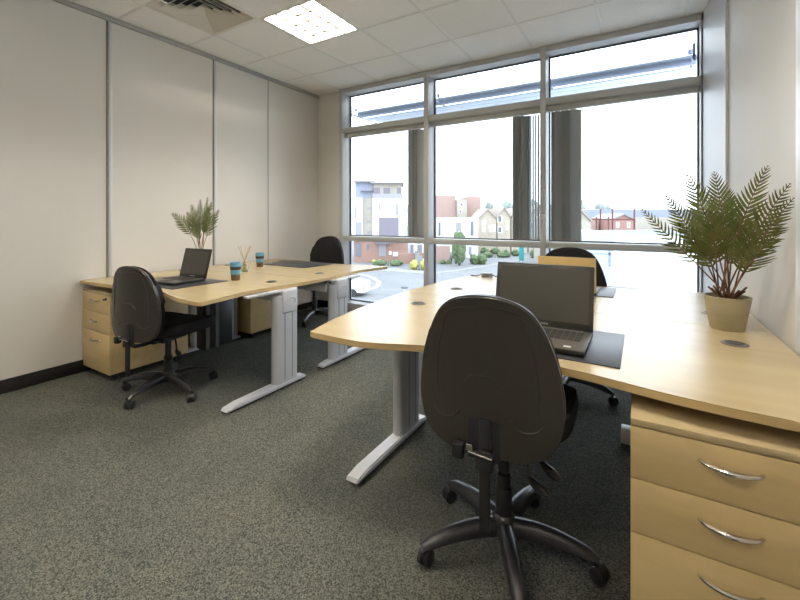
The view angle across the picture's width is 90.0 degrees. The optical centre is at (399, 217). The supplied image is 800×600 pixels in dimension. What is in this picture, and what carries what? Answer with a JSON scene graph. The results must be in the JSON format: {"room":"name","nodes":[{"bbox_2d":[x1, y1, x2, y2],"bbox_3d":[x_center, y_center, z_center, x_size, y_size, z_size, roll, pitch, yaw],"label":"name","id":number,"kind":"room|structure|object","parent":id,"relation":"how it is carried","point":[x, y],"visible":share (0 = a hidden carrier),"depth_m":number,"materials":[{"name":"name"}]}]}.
{"room":"open-plan office","nodes":[
{"label":"open-plan office","id":0,"kind":"room"},
{"bbox_2d":[0,0,317,379],"bbox_3d":[-2.909,-0.280,2.634,0.100,3.000,6.920,0,0,31],"label":"wall","id":1,"kind":"structure","parent":0,"point":[53,54],"depth_m":3.38,"materials":[{"name":"paint"}]},
{"bbox_2d":[106,20,107,276],"bbox_3d":[-2.434,-0.257,3.323,0.005,2.762,0.012,0,0,31],"label":"trim","id":2,"kind":"structure","parent":1,"relation":"attached to","point":[106,20],"depth_m":3.32,"materials":[{"name":"grey metal"}]},
{"bbox_2d":[108,21,111,276],"bbox_3d":[-2.421,-0.257,3.343,0.006,2.762,0.028,0,0,31],"label":"trim","id":3,"kind":"structure","parent":1,"relation":"attached to","point":[109,23],"depth_m":3.33,"materials":[{"name":"silver metal"}]},
{"bbox_2d":[0,300,317,394],"bbox_3d":[-2.855,1.172,2.614,0.014,0.096,6.740,0,0,31],"label":"baseboard","id":4,"kind":"structure","parent":1,"relation":"attached to","point":[49,374],"depth_m":2.97,"materials":[{"name":"black"}]},
{"bbox_2d":[52,0,318,98],"bbox_3d":[-2.852,-1.659,2.612,0.020,0.042,6.740,0,0,31],"label":"trim","id":5,"kind":"structure","parent":1,"relation":"attached to","point":[64,2],"depth_m":3.76,"materials":[{"name":"grey metal"}]},
{"bbox_2d":[213,60,213,264],"bbox_3d":[-1.937,-0.257,4.150,0.005,2.762,0.012,0,0,31],"label":"trim","id":6,"kind":"structure","parent":1,"relation":"attached to","point":[213,60],"depth_m":4.15,"materials":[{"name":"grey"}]},
{"bbox_2d":[214,60,216,264],"bbox_3d":[-1.924,-0.257,4.170,0.006,2.762,0.028,0,0,31],"label":"trim","id":7,"kind":"structure","parent":1,"relation":"attached to","point":[215,62],"depth_m":4.17,"materials":[{"name":"silver metal"}]},
{"bbox_2d":[268,81,268,258],"bbox_3d":[-1.570,-0.257,4.763,0.003,2.762,0.012,0,0,31],"label":"trim","id":8,"kind":"structure","parent":1,"relation":"attached to","point":[268,81],"depth_m":4.76,"materials":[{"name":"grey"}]},
{"bbox_2d":[0,307,631,599],"bbox_3d":[-1.004,1.280,1.537,4.495,0.120,7.000,0,0,31],"label":"floor","id":9,"kind":"structure","parent":0,"point":[165,497],"depth_m":1.77,"materials":[{"name":"carpet"}]},
{"bbox_2d":[83,286,187,379],"bbox_3d":[-2.185,0.889,3.304,0.435,0.662,0.637,0,0,31],"label":"drawer pedestal","id":10,"kind":"object","parent":9,"relation":"on","point":[100,353],"visible":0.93,"depth_m":3.08,"materials":[{"name":"brown wood"}]},
{"bbox_2d":[111,266,217,408],"bbox_3d":[-1.642,0.763,2.809,0.645,0.914,0.613,0,0,17],"label":"office chair","id":11,"kind":"object","parent":9,"relation":"on","point":[139,315],"visible":1,"depth_m":2.57,"materials":[{"name":"grey fabric"}]},
{"bbox_2d":[80,268,317,412],"bbox_3d":[-1.577,0.853,3.156,1.609,0.734,1.010,0,0,31],"label":"desk","id":12,"kind":"object","parent":9,"relation":"on","point":[281,291],"visible":0.62,"depth_m":2.87,"materials":[{"name":"brown wood"}]},
{"bbox_2d":[155,275,225,289],"bbox_3d":[-1.710,0.488,3.075,0.620,0.004,0.430,0,0,31],"label":"desk mat","id":13,"kind":"object","parent":12,"relation":"on","point":[207,280],"visible":0.49,"depth_m":2.92,"materials":[{"name":"grey"}]},
{"bbox_2d":[155,248,211,285],"bbox_3d":[-1.681,0.364,3.063,0.315,0.238,0.319,0,0,27],"label":"laptop","id":14,"kind":"object","parent":13,"relation":"on","point":[195,264],"visible":0.96,"depth_m":3.14,"materials":[{"name":"black plastic"}]},
{"bbox_2d":[171,198,219,248],"bbox_3d":[-1.719,0.155,3.395,0.531,0.669,0.154,0,0,31],"label":"potted palm","id":15,"kind":"object","parent":12,"relation":"on","point":[206,223],"visible":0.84,"depth_m":3.38,"materials":[{"name":"plant"}]},
{"bbox_2d":[197,299,231,350],"bbox_3d":[-1.533,0.788,3.313,0.112,0.544,0.260,0,0,31],"label":"holder","id":16,"kind":"object","parent":12,"relation":"attached to","point":[216,335],"visible":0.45,"depth_m":3.27,"materials":[{"name":"black plastic"}]},
{"bbox_2d":[230,262,241,280],"bbox_3d":[-1.298,0.420,3.160,0.089,0.140,0.089,0,0,31],"label":"cup","id":17,"kind":"object","parent":12,"relation":"on","point":[235,267],"visible":1,"depth_m":3.13,"materials":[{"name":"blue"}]},
{"bbox_2d":[238,296,270,336],"bbox_3d":[-1.523,0.889,4.401,0.435,0.662,0.637,0,0,31],"label":"drawer pedestal","id":18,"kind":"object","parent":9,"relation":"on","point":[254,314],"visible":0.1,"depth_m":4.09,"materials":[{"name":"brown wood"}]},
{"bbox_2d":[209,258,387,367],"bbox_3d":[-1.055,0.853,4.025,1.609,0.734,1.010,0,0,31],"label":"desk","id":19,"kind":"object","parent":9,"relation":"on","point":[337,274],"visible":0.59,"depth_m":3.50,"materials":[{"name":"brown wood"}]},
{"bbox_2d":[238,245,250,271],"bbox_3d":[-1.421,0.372,3.655,0.133,0.236,0.070,0,0,13],"label":"reed diffuser","id":20,"kind":"object","parent":19,"relation":"on","point":[244,268],"visible":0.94,"depth_m":3.64,"materials":[{"name":"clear glass"}]},
{"bbox_2d":[241,262,247,271],"bbox_3d":[-1.421,0.446,3.654,0.068,0.088,0.068,0,0,31],"label":"bottle","id":21,"kind":"object","parent":20,"relation":"attached to","point":[244,268],"depth_m":3.63,"materials":[{"name":"clear glass"}]},
{"bbox_2d":[255,252,263,266],"bbox_3d":[-1.414,0.420,4.035,0.089,0.140,0.089,0,0,31],"label":"cup","id":22,"kind":"object","parent":19,"relation":"on","point":[259,256],"visible":1,"depth_m":4.00,"materials":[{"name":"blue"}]},
{"bbox_2d":[263,260,333,267],"bbox_3d":[-1.114,0.488,4.262,0.700,0.004,0.440,0,0,31],"label":"desk mat","id":23,"kind":"object","parent":19,"relation":"on","point":[287,263],"visible":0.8,"depth_m":4.27,"materials":[{"name":"grey"}]},
{"bbox_2d":[297,236,343,326],"bbox_3d":[-0.987,0.723,4.761,0.627,0.993,0.651,0,0,25],"label":"office chair","id":24,"kind":"object","parent":9,"relation":"on","point":[327,249],"visible":0.59,"depth_m":4.91,"materials":[{"name":"grey fabric"}]},
{"bbox_2d":[417,294,609,599],"bbox_3d":[0.400,0.725,1.452,0.642,0.989,0.651,0,0,26],"label":"office chair","id":25,"kind":"object","parent":9,"relation":"on","point":[493,389],"visible":1,"depth_m":1.21,"materials":[{"name":"grey fabric"}]},
{"bbox_2d":[468,417,499,463],"bbox_3d":[0.251,0.664,1.200,0.094,0.119,0.012,0,0,26],"label":"bracket","id":26,"kind":"object","parent":25,"relation":"attached to","point":[483,432],"depth_m":1.18,"materials":[{"name":"black plastic"}]},
{"bbox_2d":[310,292,799,483],"bbox_3d":[0.549,0.853,1.750,1.829,0.734,1.020,0,0,31],"label":"desk","id":27,"kind":"object","parent":9,"relation":"on","point":[753,376],"visible":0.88,"depth_m":1.49,"materials":[{"name":"brown wood"}]},
{"bbox_2d":[556,330,624,368],"bbox_3d":[0.567,0.488,1.639,0.604,0.004,0.437,0,0,31],"label":"desk mat","id":28,"kind":"object","parent":27,"relation":"on","point":[605,349],"visible":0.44,"depth_m":1.45,"materials":[{"name":"grey"}]},
{"bbox_2d":[496,262,594,356],"bbox_3d":[0.554,0.345,1.644,0.414,0.276,0.359,0,0,31],"label":"laptop","id":29,"kind":"object","parent":28,"relation":"on","point":[561,297],"visible":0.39,"depth_m":1.72,"materials":[{"name":"black"}]},
{"bbox_2d":[640,165,794,331],"bbox_3d":[1.394,0.136,1.717,0.316,0.708,0.581,0,0,-23],"label":"potted fern","id":30,"kind":"object","parent":27,"relation":"on","point":[726,311],"visible":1,"depth_m":1.73,"materials":[{"name":"green plant"}]},
{"bbox_2d":[703,292,752,331],"bbox_3d":[1.451,0.417,1.774,0.170,0.145,0.170,0,0,31],"label":"pot","id":31,"kind":"object","parent":30,"relation":"attached to","point":[729,312],"depth_m":1.72,"materials":[{"name":"beige ceramic"}]},
{"bbox_2d":[546,247,618,405],"bbox_3d":[1.194,0.723,2.861,0.638,0.993,0.650,0,0,26],"label":"office chair","id":32,"kind":"object","parent":9,"relation":"on","point":[576,252],"visible":0.16,"depth_m":2.95,"materials":[{"name":"grey fabric"}]},
{"bbox_2d":[405,275,770,331],"bbox_3d":[1.077,0.853,2.628,1.829,0.734,1.020,0,0,31],"label":"desk","id":33,"kind":"object","parent":9,"relation":"on","point":[667,305],"visible":0.24,"depth_m":2.38,"materials":[{"name":"brown wood"}]},
{"bbox_2d":[471,273,496,276],"bbox_3d":[0.733,0.475,3.341,0.288,0.030,0.050,0,0,23],"label":"power adapter","id":34,"kind":"object","parent":33,"relation":"on","point":[481,274],"visible":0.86,"depth_m":3.32,"materials":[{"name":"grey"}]},
{"bbox_2d":[596,287,615,297],"bbox_3d":[1.153,0.488,2.755,0.578,0.004,0.360,0,0,31],"label":"desk mat","id":35,"kind":"object","parent":33,"relation":"on","point":[603,292],"visible":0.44,"depth_m":2.61,"materials":[{"name":"grey"}]},
{"bbox_2d":[538,256,599,295],"bbox_3d":[1.126,0.366,2.664,0.345,0.234,0.273,0,0,31],"label":"laptop","id":36,"kind":"object","parent":35,"relation":"on","point":[570,261],"visible":0.2,"depth_m":2.54,"materials":[{"name":"black"}]},
{"bbox_2d":[621,424,630,444],"bbox_3d":[1.230,1.177,2.175,0.048,0.085,0.064,0,0,31],"label":"box","id":37,"kind":"object","parent":9,"relation":"on","point":[625,429],"visible":0.93,"depth_m":2.15,"materials":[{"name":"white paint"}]},
{"bbox_2d":[631,393,799,599],"bbox_3d":[0.976,0.889,1.247,0.435,0.662,0.637,0,0,31],"label":"drawer pedestal","id":38,"kind":"object","parent":9,"relation":"on","point":[715,499],"visible":0.91,"depth_m":1.03,"materials":[{"name":"brown wood"}]},
{"bbox_2d":[318,92,338,300],"bbox_3d":[-0.904,-0.280,5.466,0.420,3.000,0.160,0,0,31],"label":"wall","id":39,"kind":"structure","parent":0,"point":[328,104],"depth_m":5.41,"materials":[{"name":"paint"}]},
{"bbox_2d":[318,300,327,307],"bbox_3d":[-0.942,1.172,5.389,0.406,0.096,0.012,0,0,31],"label":"baseboard","id":40,"kind":"structure","parent":39,"relation":"attached to","point":[321,303],"depth_m":5.45,"materials":[{"name":"black"}]},
{"bbox_2d":[352,100,423,123],"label":"shade","id":41,"kind":"object","parent":39,"relation":"attached to","point":[419,104],"depth_m":5.32,"materials":[{"name":"blue metal"}]},
{"bbox_2d":[436,81,539,113],"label":"shade","id":42,"kind":"object","parent":39,"relation":"attached to","point":[531,86],"depth_m":4.65,"materials":[{"name":"blue metal"}]},
{"bbox_2d":[339,13,701,311],"bbox_3d":[0.884,-0.230,4.329,3.816,2.900,0.227,0,0,31],"label":"window","id":43,"kind":"structure","parent":39,"relation":"in","point":[544,54],"depth_m":4.17,"materials":[{"name":"grey metal"}]},
{"bbox_2d":[345,124,423,236],"bbox_3d":[-0.200,-0.441,4.968,1.192,1.319,0.082,0,0,31],"label":"vertical blind","id":44,"kind":"object","parent":43,"relation":"attached to","point":[415,132],"visible":0.92,"depth_m":4.71,"materials":[{"name":"grey fabric"}]},
{"bbox_2d":[431,108,539,239],"bbox_3d":[0.888,-0.441,4.314,1.222,1.319,0.090,0,0,31],"label":"vertical blind","id":45,"kind":"object","parent":43,"relation":"attached to","point":[523,126],"visible":0.95,"depth_m":4.08,"materials":[{"name":"grey fabric"}]},
{"bbox_2d":[548,86,699,240],"bbox_3d":[1.985,-0.441,3.655,1.210,1.319,0.086,0,0,31],"label":"vertical blind","id":46,"kind":"object","parent":43,"relation":"attached to","point":[565,118],"visible":1,"depth_m":3.85,"materials":[{"name":"grey fabric"}]},
{"bbox_2d":[551,43,696,96],"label":"shade","id":47,"kind":"object","parent":39,"relation":"attached to","point":[689,60],"depth_m":3.94,"materials":[{"name":"blue metal"}]},
{"bbox_2d":[69,0,708,95],"bbox_3d":[-1.020,-1.690,1.511,4.287,0.020,6.732,0,0,31],"label":"ceiling","id":48,"kind":"structure","parent":0,"point":[462,18],"depth_m":3.58,"materials":[{"name":"tile"}]},
{"bbox_2d":[145,0,257,35],"bbox_3d":[-1.602,-1.728,3.264,0.604,0.105,0.604,0,0,31],"label":"ceiling vent","id":49,"kind":"object","parent":48,"relation":"in","point":[214,17],"visible":0.98,"depth_m":3.33,"materials":[{"name":"beige metal"}]},
{"bbox_2d":[260,0,359,44],"bbox_3d":[-0.766,-1.726,3.467,0.604,0.100,0.604,0,0,31],"label":"ceiling light","id":50,"kind":"object","parent":48,"relation":"attached to","point":[311,22],"visible":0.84,"depth_m":3.49,"materials":[{"name":"white plastic"}]},
{"bbox_2d":[117,0,688,89],"bbox_3d":[-1.020,-1.685,1.511,4.295,0.015,6.740,0,0,31],"label":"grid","id":51,"kind":"structure","parent":48,"relation":"attached to","point":[595,4],"depth_m":3.54,"materials":[{"name":"white metal"}]},
{"bbox_2d":[729,0,799,356],"bbox_3d":[0.632,-0.280,-0.006,0.100,3.000,6.040,0,0,31],"label":"wall","id":52,"kind":"structure","parent":0,"point":[762,33],"depth_m":1.80,"materials":[{"name":"paint"}]},
{"bbox_2d":[702,0,724,292],"bbox_3d":[2.414,-0.280,3.015,0.158,3.000,0.945,0,0,31],"label":"trim","id":53,"kind":"structure","parent":52,"relation":"attached to","point":[713,17],"depth_m":2.97,"materials":[{"name":"grey paint"}]},
{"bbox_2d":[725,0,728,291],"bbox_3d":[2.183,-0.230,2.594,0.119,2.900,0.015,0,0,31],"label":"trim","id":54,"kind":"structure","parent":52,"relation":"attached to","point":[726,1],"depth_m":2.61,"materials":[{"name":"silver metal"}]},
{"bbox_2d":[796,0,799,353],"bbox_3d":[1.423,-0.598,1.417,0.010,2.165,0.095,0,0,31],"label":"trim","id":55,"kind":"structure","parent":52,"relation":"attached to","point":[797,1],"depth_m":1.43,"materials":[{"name":"white paint"}]},
{"label":"outside","id":56,"kind":"structure","parent":0,"visible":0},
{"bbox_2d":[352,227,537,301],"bbox_3d":[68.217,6.670,113.532,300.000,0.300,255.100,0,0,31],"label":"ground","id":57,"kind":"structure","parent":56,"point":[391,282],"depth_m":46.15,"materials":[{"name":"grey asphalt"}]},
{"bbox_2d":[352,273,370,296],"bbox_3d":[-4.955,5.445,34.367,4.620,2.150,1.890,0,0,18],"label":"van","id":58,"kind":"object","parent":57,"relation":"on","point":[359,285],"visible":0.34,"depth_m":33.11,"materials":[{"name":"white paint"}]},
{"bbox_2d":[360,274,380,288],"bbox_3d":[-3.947,6.508,41.326,7.516,0.001,8.210,0,0,31],"label":"road marking","id":59,"kind":"object","parent":57,"relation":"on","point":[378,283],"visible":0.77,"depth_m":41.00,"materials":[{"name":"white paint"}]},
{"bbox_2d":[352,180,406,261],"bbox_3d":[-3.319,0.516,62.300,8.703,12.007,9.400,0,0,0],"label":"apartment block","id":60,"kind":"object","parent":57,"relation":"on","point":[377,207],"visible":0.92,"depth_m":58.40,"materials":[{"name":"painted render"},{"name":"brick"},{"name":"glass"}]},
{"bbox_2d":[372,259,403,265],"bbox_3d":[-1.652,6.146,54.333,4.361,1.086,1.319,0,0,0],"label":"hedge","id":61,"kind":"object","parent":57,"relation":"on","point":[381,262],"visible":0.94,"depth_m":53.99,"materials":[{"name":"green plant"}]},
{"bbox_2d":[377,268,423,273],"bbox_3d":[-2.936,6.505,51.103,14.258,0.030,3.548,0,0,25],"label":"pavement","id":62,"kind":"structure","parent":57,"relation":"on","point":[388,269],"depth_m":49.44,"materials":[{"name":"grey concrete"}]},
{"bbox_2d":[399,250,423,264],"bbox_3d":[1.798,5.570,56.600,3.881,1.900,2.000,0,0,0],"label":"wall","id":63,"kind":"structure","parent":57,"relation":"on","point":[406,258],"depth_m":57.01,"materials":[{"name":"red brick"}]},
{"bbox_2d":[407,205,423,252],"bbox_3d":[3.032,2.236,66.462,3.701,8.568,7.075,0,0,0],"label":"house","id":64,"kind":"structure","parent":57,"relation":"on","point":[411,247],"depth_m":62.99,"materials":[{"name":"white paint"}]},
{"bbox_2d":[409,260,423,269],"bbox_3d":[2.357,5.986,50.609,2.492,1.447,1.709,0,0,0],"label":"bush","id":65,"kind":"object","parent":57,"relation":"on","point":[413,265],"visible":0.7,"depth_m":50.22,"materials":[{"name":"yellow plant"}]},
{"bbox_2d":[436,246,449,262],"bbox_3d":[5.800,5.290,58.250,2.900,2.460,0.500,0,0,0],"label":"wall","id":66,"kind":"structure","parent":57,"relation":"on","point":[442,252],"depth_m":58.00,"materials":[{"name":"pink brick"}]},
{"bbox_2d":[436,196,455,217],"bbox_3d":[9.138,0.869,91.000,5.525,11.301,12.000,0,0,0],"label":"brick block","id":67,"kind":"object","parent":57,"relation":"on","point":[445,205],"visible":0.21,"depth_m":84.99,"materials":[{"name":"pink brick"}]},
{"bbox_2d":[440,259,451,263],"bbox_3d":[6.540,6.220,56.698,1.874,0.773,0.940,0,0,0],"label":"bush","id":68,"kind":"object","parent":57,"relation":"on","point":[441,260],"visible":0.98,"depth_m":56.44,"materials":[{"name":"green plant"}]},
{"bbox_2d":[436,218,477,257],"bbox_3d":[8.910,3.219,69.963,7.920,6.602,8.075,0,0,0],"label":"terrace","id":69,"kind":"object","parent":57,"relation":"on","point":[445,227],"visible":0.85,"depth_m":66.00,"materials":[{"name":"white paint"}]},
{"bbox_2d":[452,231,466,265],"bbox_3d":[8.136,4.127,55.024,2.087,4.790,2.088,0,0,0],"label":"street tree","id":70,"kind":"object","parent":57,"relation":"on","point":[458,251],"visible":0.67,"depth_m":54.41,"materials":[{"name":"green plant"}]},
{"bbox_2d":[456,200,466,217],"bbox_3d":[13.020,1.317,87.962,2.100,10.405,8.075,0,0,0],"label":"stair tower","id":71,"kind":"structure","parent":57,"relation":"on","point":[461,205],"depth_m":84.00,"materials":[{"name":"white paint"}]},
{"bbox_2d":[460,197,479,217],"bbox_3d":[15.856,0.949,91.000,2.903,11.142,10.000,0,0,0],"label":"brick block","id":72,"kind":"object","parent":57,"relation":"on","point":[473,203],"visible":0.36,"depth_m":86.00,"materials":[{"name":"pink brick"}]},
{"bbox_2d":[436,260,518,273],"bbox_3d":[10.953,6.505,53.724,22.476,0.030,1.648,0,0,-43],"label":"pavement","id":73,"kind":"structure","parent":57,"relation":"on","point":[437,272],"depth_m":51.40,"materials":[{"name":"grey concrete"}]},
{"bbox_2d":[469,254,486,263],"bbox_3d":[11.063,5.942,56.657,2.603,1.882,2.220,0,0,0],"label":"hedge","id":74,"kind":"object","parent":57,"relation":"on","point":[474,259],"visible":0.95,"depth_m":56.10,"materials":[{"name":"green plant"}]},
{"bbox_2d":[470,208,496,252],"bbox_3d":[16.187,2.360,78.400,3.275,8.320,9.400,0,0,0],"label":"gabled house","id":75,"kind":"structure","parent":57,"relation":"on","point":[486,218],"depth_m":74.01,"materials":[{"name":"stone"}]},
{"bbox_2d":[485,202,492,208],"bbox_3d":[34.742,0.027,155.997,3.418,12.987,3.492,0,0,0],"label":"tree","id":76,"kind":"object","parent":57,"relation":"on","point":[488,205],"visible":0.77,"depth_m":154.73,"materials":[{"name":"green plant"}]},
{"bbox_2d":[480,247,499,253],"bbox_3d":[16.326,5.978,72.455,3.598,1.486,1.698,0,0,0],"label":"bush","id":77,"kind":"object","parent":57,"relation":"on","point":[494,250],"visible":0.8,"depth_m":71.96,"materials":[{"name":"green plant"}]},
{"bbox_2d":[481,252,509,257],"bbox_3d":[15.730,6.146,65.995,5.053,1.172,1.283,0,0,0],"label":"hedge","id":78,"kind":"object","parent":57,"relation":"on","point":[488,254],"visible":0.85,"depth_m":65.71,"materials":[{"name":"green plant"}]},
{"bbox_2d":[491,206,510,252],"bbox_3d":[19.226,2.175,78.400,2.378,8.690,9.400,0,0,0],"label":"gabled house","id":79,"kind":"structure","parent":57,"relation":"on","point":[503,217],"depth_m":74.01,"materials":[{"name":"stone"}]},
{"bbox_2d":[501,201,512,207],"bbox_3d":[42.467,-0.183,158.996,4.989,13.407,5.480,0,0,0],"label":"tree","id":80,"kind":"object","parent":57,"relation":"on","point":[506,204],"visible":0.41,"depth_m":157.56,"materials":[{"name":"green plant"}]},
{"bbox_2d":[501,249,518,255],"bbox_3d":[18.898,5.962,68.596,3.314,1.385,1.582,0,0,0],"label":"bush","id":81,"kind":"object","parent":57,"relation":"on","point":[515,252],"visible":0.67,"depth_m":68.16,"materials":[{"name":"green plant"}]},
{"bbox_2d":[506,208,526,252],"bbox_3d":[22.107,2.267,78.400,2.905,8.505,9.400,0,0,0],"label":"gabled house","id":82,"kind":"structure","parent":57,"relation":"on","point":[510,210],"depth_m":74.10,"materials":[{"name":"brick"}]},
{"bbox_2d":[519,247,523,261],"bbox_3d":[18.004,5.245,59.273,0.589,2.550,0.600,0,0,-40],"label":"street sign","id":83,"kind":"object","parent":57,"relation":"on","point":[521,249],"visible":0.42,"depth_m":59.25,"materials":[{"name":"teal metal"}]},
{"bbox_2d":[530,249,533,257],"bbox_3d":[22.354,5.914,65.228,2.281,1.815,1.997,0,0,0],"label":"bush","id":84,"kind":"object","parent":57,"relation":"on","point":[531,251],"visible":0.2,"depth_m":64.87,"materials":[{"name":"green plant"}]},
{"bbox_2d":[527,205,539,252],"bbox_3d":[25.622,1.990,78.400,3.645,9.060,9.400,0,0,0],"label":"gabled house","id":85,"kind":"structure","parent":57,"relation":"on","point":[528,249],"depth_m":74.01,"materials":[{"name":"white paint"}]},
{"bbox_2d":[534,209,591,261],"bbox_3d":[22.620,2.255,56.400,4.440,8.530,9.400,0,0,0],"label":"gabled house","id":86,"kind":"structure","parent":57,"relation":"on","point":[586,221],"depth_m":51.99,"materials":[{"name":"white paint"}]},
{"bbox_2d":[551,248,611,283],"bbox_3d":[3.220,3.590,7.631,1.660,5.860,6.400,0,0,31],"label":"roof","id":87,"kind":"structure","parent":57,"relation":"on","point":[606,268],"depth_m":9.31,"materials":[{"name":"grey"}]},
{"bbox_2d":[591,218,597,229],"bbox_3d":[39.719,3.260,86.000,1.948,6.520,8.000,0,0,0],"label":"building","id":88,"kind":"structure","parent":57,"relation":"on","point":[593,223],"depth_m":82.00,"materials":[{"name":"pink brick"}]},
{"bbox_2d":[594,203,608,209],"bbox_3d":[84.569,0.112,168.071,6.594,12.818,6.541,0,0,0],"label":"tree","id":89,"kind":"object","parent":57,"relation":"on","point":[601,206],"visible":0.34,"depth_m":166.17,"materials":[{"name":"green plant"}]},
{"bbox_2d":[581,230,625,263],"bbox_3d":[15.375,3.791,33.000,3.150,5.458,6.000,0,0,0],"label":"block","id":90,"kind":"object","parent":57,"relation":"on","point":[586,235],"visible":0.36,"depth_m":30.00,"materials":[{"name":"grey"}]},
{"bbox_2d":[592,213,635,230],"bbox_3d":[43.583,2.807,82.400,4.635,7.425,9.400,0,0,0],"label":"red hall","id":91,"kind":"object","parent":57,"relation":"on","point":[617,224],"visible":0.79,"depth_m":78.00,"materials":[{"name":"brown brick"}]},
{"bbox_2d":[633,208,634,229],"bbox_3d":[35.145,2.510,60.000,0.600,8.020,0.600,0,0,0],"label":"steel post","id":92,"kind":"object","parent":57,"relation":"on","point":[633,208],"visible":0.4,"depth_m":59.99,"materials":[{"name":"red metal"}]},
{"bbox_2d":[583,210,691,217],"bbox_3d":[69.025,2.091,120.000,26.950,8.858,20.000,0,0,0],"label":"warehouse","id":93,"kind":"structure","parent":57,"relation":"on","point":[591,213],"depth_m":109.99,"materials":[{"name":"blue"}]},
{"bbox_2d":[603,230,695,235],"bbox_3d":[36.680,4.100,56.200,16.240,4.840,0.400,0,0,0],"label":"wall","id":94,"kind":"structure","parent":57,"relation":"on","point":[628,232],"depth_m":56.00,"materials":[{"name":"grey"}]},
{"bbox_2d":[607,235,696,291],"bbox_3d":[8.915,3.598,8.701,8.120,5.845,15.100,0,0,31],"label":"roof","id":95,"kind":"structure","parent":57,"relation":"on","point":[629,269],"depth_m":5.59,"materials":[{"name":"silver metal"}]},
{"bbox_2d":[635,217,691,229],"bbox_3d":[63.940,3.145,99.500,19.320,6.750,15.000,0,0,0],"label":"warehouse","id":96,"kind":"structure","parent":57,"relation":"on","point":[641,223],"depth_m":91.99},
{"bbox_3d":[29.475,3.185,60.000,0.600,6.670,0.600,0,0,0],"label":"steel post","id":97,"kind":"object","parent":57,"relation":"on","visible":0},
{"bbox_2d":[592,219,632,219],"bbox_3d":[31.950,0.225,60.200,6.300,0.160,0.121,0,0,0],"label":"steel beam","id":98,"kind":"structure","parent":97,"relation":"attached to","point":[592,219],"depth_m":60.14,"materials":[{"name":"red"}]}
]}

